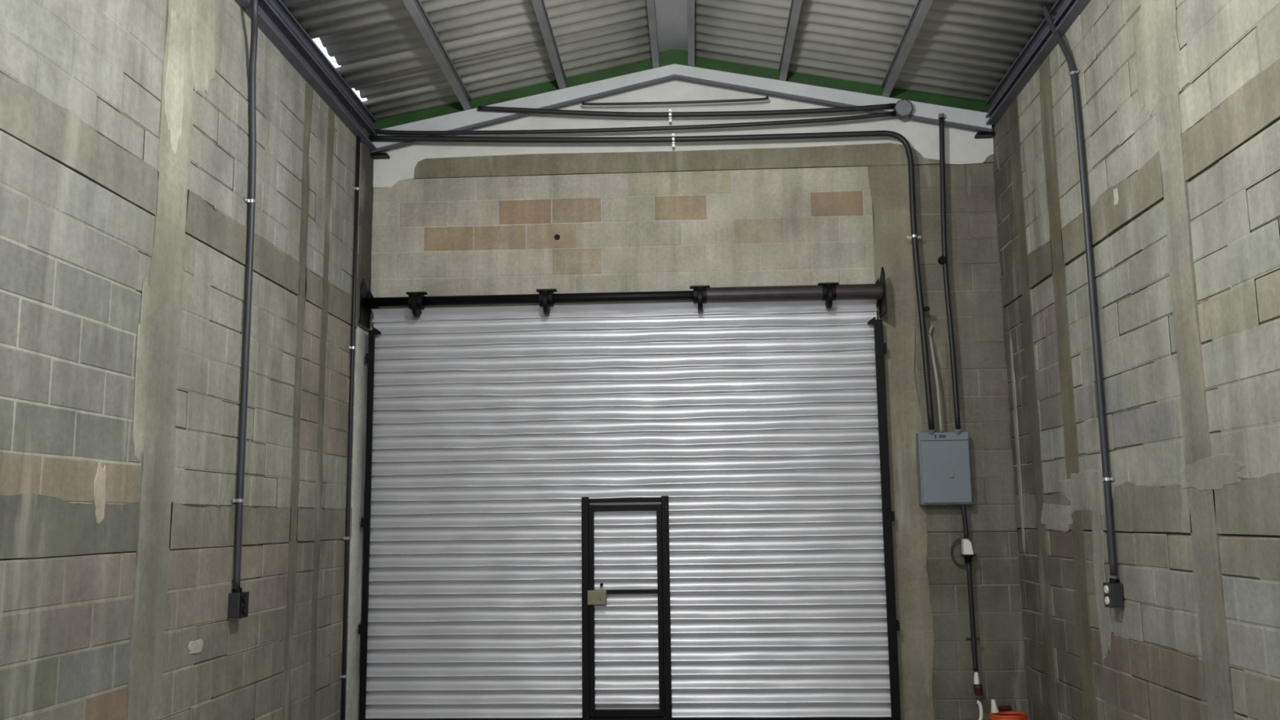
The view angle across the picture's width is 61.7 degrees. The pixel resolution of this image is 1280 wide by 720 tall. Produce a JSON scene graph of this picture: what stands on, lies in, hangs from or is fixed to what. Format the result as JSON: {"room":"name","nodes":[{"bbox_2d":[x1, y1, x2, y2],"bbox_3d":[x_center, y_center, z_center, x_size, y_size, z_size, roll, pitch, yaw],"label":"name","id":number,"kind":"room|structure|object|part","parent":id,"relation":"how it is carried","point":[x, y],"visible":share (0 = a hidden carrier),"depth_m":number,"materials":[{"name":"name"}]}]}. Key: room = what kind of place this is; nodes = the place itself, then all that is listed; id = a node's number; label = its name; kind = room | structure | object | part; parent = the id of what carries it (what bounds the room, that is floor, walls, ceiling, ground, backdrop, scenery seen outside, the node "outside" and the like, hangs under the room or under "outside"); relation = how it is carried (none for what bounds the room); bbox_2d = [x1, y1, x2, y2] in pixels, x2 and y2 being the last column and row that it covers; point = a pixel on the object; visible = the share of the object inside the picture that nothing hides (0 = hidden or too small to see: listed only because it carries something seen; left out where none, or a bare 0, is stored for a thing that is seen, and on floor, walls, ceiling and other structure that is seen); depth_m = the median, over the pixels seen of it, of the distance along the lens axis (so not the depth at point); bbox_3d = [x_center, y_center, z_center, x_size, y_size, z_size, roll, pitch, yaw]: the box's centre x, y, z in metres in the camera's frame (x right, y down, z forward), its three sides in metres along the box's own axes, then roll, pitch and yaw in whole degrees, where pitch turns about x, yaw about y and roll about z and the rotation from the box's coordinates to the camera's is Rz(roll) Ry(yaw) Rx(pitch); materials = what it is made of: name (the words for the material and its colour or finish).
{"room":"warehouse interior","nodes":[
{"label":"warehouse interior","id":0,"kind":"room"},
{"bbox_2d":[0,0,373,719],"bbox_3d":[-2.420,-0.311,2.979,0.170,4.432,10.750,-1,-8,3],"label":"wall","id":1,"kind":"structure","parent":0,"point":[124,124],"depth_m":5.09,"materials":[{"name":"grey concrete"}]},
{"bbox_2d":[227,587,248,618],"bbox_3d":[-2.151,1.301,5.743,0.079,0.158,0.104,-1,-8,3],"label":"outlet box","id":2,"kind":"object","parent":1,"relation":"attached to","point":[238,600],"visible":1,"depth_m":5.70,"materials":[{"name":"black paint"}]},
{"bbox_3d":[-2.122,1.313,5.740,0.006,0.134,0.104,-1,-8,3],"label":"plate","id":3,"kind":"part","parent":2,"relation":"part of","materials":[{"name":"black paint"}]},
{"bbox_2d":[242,606,247,614],"bbox_3d":[-2.115,1.343,5.735,0.009,0.046,0.046,-1,-8,3],"label":"socket","id":4,"kind":"object","parent":2,"relation":"attached to","point":[244,608],"depth_m":5.73,"materials":[{"name":"black paint"}]},
{"bbox_2d":[243,595,248,603],"bbox_3d":[-2.116,1.283,5.744,0.009,0.046,0.046,-1,-8,3],"label":"socket","id":5,"kind":"object","parent":2,"relation":"attached to","point":[245,597],"depth_m":5.74,"materials":[{"name":"black paint"}]},
{"bbox_2d":[231,0,257,588],"bbox_3d":[-2.170,-0.510,5.887,0.059,3.470,0.339,1,-9,-13],"label":"conduit","id":6,"kind":"object","parent":1,"relation":"attached to","point":[251,201],"visible":1,"depth_m":5.95,"materials":[{"name":"metal"}]},
{"bbox_2d":[234,0,377,151],"bbox_3d":[-2.352,-2.465,3.168,0.070,0.133,10.500,-1,-8,3],"label":"steel beam","id":7,"kind":"structure","parent":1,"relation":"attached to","point":[273,26],"depth_m":6.96,"materials":[{"name":"metal"}]},
{"bbox_2d":[338,136,360,719],"bbox_3d":[-2.090,0.443,7.734,0.037,4.330,0.093,-1,-8,3],"label":"conduit","id":8,"kind":"object","parent":1,"relation":"attached to","point":[357,188],"visible":1,"depth_m":7.71,"materials":[{"name":"metal"}]},
{"bbox_2d":[280,0,1057,119],"bbox_3d":[0.023,-2.877,3.218,5.265,0.657,10.720,-1,-8,3],"label":"ceiling","id":9,"kind":"structure","parent":0,"point":[962,49],"depth_m":7.61,"materials":[{"name":"metal"}]},
{"bbox_2d":[357,79,1030,719],"bbox_3d":[0.319,0.124,8.133,5.125,5.022,0.162,-1,-8,3],"label":"wall","id":10,"kind":"structure","parent":0,"point":[449,218],"depth_m":8.20,"materials":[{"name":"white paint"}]},
{"bbox_2d":[358,266,901,719],"bbox_3d":[-0.122,0.972,7.821,3.912,3.262,0.254,-1,-8,3],"label":"roller shutter","id":11,"kind":"object","parent":10,"relation":"attached to","point":[673,510],"visible":1,"depth_m":7.87,"materials":[{"name":"metal"}]},
{"bbox_3d":[-2.013,1.206,7.951,0.045,2.882,0.110,-1,-8,3],"label":"guide rail","id":12,"kind":"part","parent":11,"relation":"part of","materials":[{"name":"black metal"}]},
{"bbox_3d":[-1.685,-0.502,8.086,0.150,0.014,0.060,-1,-8,3],"label":"clamp plate","id":13,"kind":"part","parent":11,"relation":"part of","materials":[{"name":"black paint"}]},
{"bbox_3d":[-0.701,-0.521,8.039,0.150,0.014,0.060,-1,-8,3],"label":"clamp plate","id":14,"kind":"part","parent":11,"relation":"part of","materials":[{"name":"black paint"}]},
{"bbox_3d":[-0.100,1.806,7.763,0.540,1.448,0.058,-1,-8,3],"label":"wicket door","id":15,"kind":"part","parent":11,"relation":"part of","materials":[{"name":"metal"}]},
{"bbox_3d":[-0.100,1.804,7.749,0.532,1.500,0.052,-1,-8,3],"label":"frame","id":16,"kind":"part","parent":11,"relation":"part of","materials":[{"name":"black paint"}]},
{"bbox_3d":[0.446,-0.543,7.983,0.150,0.014,0.060,-1,-8,3],"label":"clamp plate","id":17,"kind":"part","parent":11,"relation":"part of","materials":[{"name":"black paint"}]},
{"bbox_3d":[1.395,-0.561,7.937,0.150,0.014,0.060,-1,-8,3],"label":"clamp plate","id":18,"kind":"part","parent":11,"relation":"part of","materials":[{"name":"black paint"}]},
{"bbox_3d":[1.783,1.133,7.768,0.063,2.882,0.110,-1,-8,3],"label":"guide rail","id":19,"kind":"part","parent":11,"relation":"part of","materials":[{"name":"black metal"}]},
{"bbox_2d":[368,130,934,429],"bbox_3d":[0.020,-0.623,8.044,4.224,2.353,0.055,-1,-8,3],"label":"conduit","id":20,"kind":"object","parent":10,"relation":"attached to","point":[673,139],"visible":1,"depth_m":8.13,"materials":[{"name":"metal"}]},
{"bbox_2d":[370,48,991,135],"bbox_3d":[0.287,-2.116,8.366,4.825,0.648,0.030,-1,-8,3],"label":"roof beam","id":21,"kind":"structure","parent":10,"relation":"attached to","point":[673,56],"depth_m":8.38,"materials":[{"name":"metal"}]},
{"bbox_2d":[370,63,995,159],"bbox_3d":[0.287,-1.964,8.312,4.805,0.674,0.090,-1,-8,3],"label":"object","id":22,"kind":"structure","parent":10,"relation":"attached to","point":[470,119],"depth_m":8.31,"materials":[{"name":"grey paint"}]},
{"bbox_2d":[266,0,377,129],"bbox_3d":[-2.358,-2.604,3.206,0.045,0.104,10.535,-1,-8,3],"label":"eave purlin","id":23,"kind":"object","parent":22,"relation":"on","point":[278,6],"visible":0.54,"depth_m":7.20,"materials":[{"name":"metal"}]},
{"bbox_2d":[402,0,471,110],"bbox_3d":[-1.611,-2.768,3.192,0.050,0.108,10.535,-1,-8,3],"label":"steel purlin","id":24,"kind":"object","parent":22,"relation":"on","point":[415,7],"visible":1,"depth_m":7.38,"materials":[{"name":"grey metal"}]},
{"bbox_2d":[531,0,566,89],"bbox_3d":[-0.869,-2.930,3.178,0.050,0.108,10.535,-1,-8,3],"label":"steel purlin","id":25,"kind":"object","parent":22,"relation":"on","point":[540,7],"visible":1,"depth_m":7.58,"materials":[{"name":"grey metal"}]},
{"bbox_2d":[646,0,659,68],"bbox_3d":[-0.141,-3.088,3.164,0.050,0.108,10.535,-1,-8,3],"label":"steel purlin","id":26,"kind":"object","parent":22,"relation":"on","point":[651,4],"visible":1,"depth_m":7.74,"materials":[{"name":"grey metal"}]},
{"bbox_2d":[581,95,768,105],"bbox_3d":[0.266,-1.991,8.242,1.447,0.044,0.021,-1,-8,3],"label":"cable","id":27,"kind":"object","parent":22,"relation":"attached to","point":[766,98],"visible":1,"depth_m":8.23,"materials":[{"name":"black plastic"}]},
{"bbox_2d":[477,103,891,121],"bbox_3d":[0.331,-1.921,8.228,3.182,0.169,0.047,-1,-8,3],"label":"cable","id":28,"kind":"object","parent":22,"relation":"attached to","point":[806,111],"visible":1,"depth_m":8.21,"materials":[{"name":"metal"}]},
{"bbox_2d":[687,0,694,66],"bbox_3d":[0.133,-3.096,3.151,0.050,0.108,10.535,-1,-8,3],"label":"steel purlin","id":29,"kind":"object","parent":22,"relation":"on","point":[691,3],"visible":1,"depth_m":7.73,"materials":[{"name":"grey metal"}]},
{"bbox_2d":[778,0,802,81],"bbox_3d":[0.834,-2.971,3.097,0.050,0.108,10.535,-1,-8,3],"label":"steel purlin","id":30,"kind":"object","parent":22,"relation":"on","point":[795,6],"visible":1,"depth_m":7.58,"materials":[{"name":"grey metal"}]},
{"bbox_2d":[891,98,913,119],"bbox_3d":[1.990,-1.905,8.131,0.161,0.143,0.075,-1,-8,3],"label":"junction box","id":31,"kind":"object","parent":22,"relation":"attached to","point":[903,108],"visible":1,"depth_m":8.10,"materials":[{"name":"grey metal"}]},
{"bbox_2d":[373,111,891,134],"bbox_3d":[-0.076,-1.802,8.231,4.002,0.096,0.032,-1,-8,3],"label":"cable","id":32,"kind":"object","parent":31,"relation":"attached to","point":[886,113],"visible":1,"depth_m":8.21,"materials":[{"name":"black plastic"}]},
{"bbox_2d":[880,0,933,97],"bbox_3d":[1.615,-2.832,3.036,0.050,0.108,10.535,-1,-8,3],"label":"steel purlin","id":33,"kind":"object","parent":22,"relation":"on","point":[922,7],"visible":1,"depth_m":7.38,"materials":[{"name":"grey metal"}]},
{"bbox_2d":[986,0,1069,112],"bbox_3d":[2.401,-2.690,2.975,0.045,0.104,10.535,-1,-8,3],"label":"eave purlin","id":34,"kind":"object","parent":22,"relation":"on","point":[1059,6],"visible":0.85,"depth_m":7.26,"materials":[{"name":"metal"}]},
{"bbox_2d":[915,427,973,505],"bbox_3d":[2.213,0.770,7.793,0.363,0.560,0.145,-1,-8,3],"label":"electrical panel","id":35,"kind":"object","parent":10,"relation":"attached to","point":[943,458],"visible":1,"depth_m":7.74,"materials":[{"name":"grey metal"}]},
{"bbox_2d":[928,324,942,431],"bbox_3d":[2.170,0.130,7.880,0.048,0.803,0.111,0,-8,-1],"label":"cable","id":36,"kind":"object","parent":35,"relation":"attached to","point":[931,326],"visible":1,"depth_m":7.83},
{"bbox_3d":[2.209,0.555,7.783,0.348,0.057,0.012,-1,-8,3],"label":"header plate","id":37,"kind":"part","parent":35,"relation":"part of","materials":[{"name":"grey metal"}]},
{"bbox_2d":[937,113,960,428],"bbox_3d":[2.272,-0.683,7.946,0.110,2.388,0.056,0,-9,-7],"label":"conduit","id":38,"kind":"object","parent":35,"relation":"attached to","point":[943,260],"visible":1,"depth_m":7.93,"materials":[{"name":"black metal"}]},
{"bbox_2d":[950,537,975,566],"bbox_3d":[2.321,1.384,7.698,0.152,0.204,0.114,-1,-8,3],"label":"outlet","id":39,"kind":"object","parent":10,"relation":"attached to","point":[966,548],"visible":0.99,"depth_m":7.65,"materials":[{"name":"white plastic"}]},
{"bbox_2d":[960,504,968,537],"bbox_3d":[2.339,1.161,7.710,0.043,0.238,0.033,-1,-8,3],"label":"conduit","id":40,"kind":"object","parent":39,"relation":"attached to","point":[962,506],"visible":1,"depth_m":7.70,"materials":[{"name":"black plastic"}]},
{"bbox_2d":[965,563,980,671],"bbox_3d":[2.360,1.825,7.605,0.097,0.750,0.040,-1,-8,3],"label":"conduit","id":41,"kind":"object","parent":39,"relation":"attached to","point":[972,638],"visible":1,"depth_m":7.59,"materials":[{"name":"black metal"}]},
{"bbox_2d":[973,671,982,695],"bbox_3d":[2.372,2.274,7.518,0.063,0.158,0.064,-1,-8,3],"label":"plug","id":42,"kind":"object","parent":41,"relation":"hanging from","point":[978,688],"visible":1,"depth_m":7.50,"materials":[{"name":"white plastic"}]},
{"bbox_2d":[991,0,1279,719],"bbox_3d":[2.534,-0.406,2.739,0.158,4.432,10.750,-1,-8,3],"label":"wall","id":43,"kind":"structure","parent":0,"point":[1180,100],"depth_m":5.43,"materials":[{"name":"grey concrete"}]},
{"bbox_2d":[985,0,1090,124],"bbox_3d":[2.396,-2.586,2.942,0.070,0.073,10.500,-1,-8,3],"label":"channel","id":44,"kind":"object","parent":43,"relation":"attached to","point":[1073,9],"visible":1,"depth_m":7.02,"materials":[{"name":"metal"}]},
{"bbox_2d":[1040,4,1117,575],"bbox_3d":[2.585,-0.511,6.283,0.068,3.476,0.327,1,-9,-13],"label":"conduit","id":45,"kind":"object","parent":43,"relation":"attached to","point":[1106,478],"visible":1,"depth_m":6.14,"materials":[{"name":"metal"}]},
{"bbox_2d":[1102,577,1124,608],"bbox_3d":[2.609,1.284,5.906,0.079,0.158,0.104,-1,-8,3],"label":"outlet box","id":46,"kind":"object","parent":43,"relation":"attached to","point":[1113,596],"visible":1,"depth_m":5.86,"materials":[{"name":"black plastic"}]},
{"bbox_2d":[1103,585,1108,593],"bbox_3d":[2.574,1.267,5.911,0.009,0.046,0.046,-1,-8,3],"label":"socket","id":47,"kind":"object","parent":46,"relation":"attached to","point":[1105,587],"depth_m":5.91,"materials":[{"name":"white plastic"}]},
{"bbox_2d":[1104,596,1109,604],"bbox_3d":[2.575,1.326,5.902,0.009,0.046,0.046,-1,-8,3],"label":"socket","id":48,"kind":"object","parent":46,"relation":"attached to","point":[1106,598],"depth_m":5.90,"materials":[{"name":"white plastic"}]},
{"bbox_3d":[2.581,1.296,5.906,0.006,0.134,0.104,-1,-8,3],"label":"plate","id":49,"kind":"part","parent":46,"relation":"part of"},
{"bbox_3d":[0.081,1.887,2.526,5.125,0.108,10.750,-1,-8,3],"label":"floor","id":50,"kind":"structure","parent":0,"visible":0},
{"bbox_2d":[976,700,982,719],"bbox_3d":[2.292,2.445,7.416,0.167,0.170,0.025,-1,-8,3],"label":"pipe elbow","id":51,"kind":"object","parent":50,"relation":"on","point":[979,703],"visible":1,"depth_m":7.41,"materials":[{"name":"white plastic"}]},
{"bbox_2d":[989,699,1027,719],"bbox_3d":[2.531,2.433,7.367,0.262,0.178,0.221,-1,-8,3],"label":"extension cord","id":52,"kind":"object","parent":50,"relation":"on","point":[994,714],"visible":1,"depth_m":7.38,"materials":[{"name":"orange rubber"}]},
{"bbox_2d":[991,699,998,713],"bbox_3d":[2.452,2.394,7.405,0.051,0.088,0.052,-1,-8,3],"label":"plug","id":53,"kind":"object","parent":52,"relation":"attached to","point":[994,709],"depth_m":7.39,"materials":[{"name":"white plastic"}]}
]}

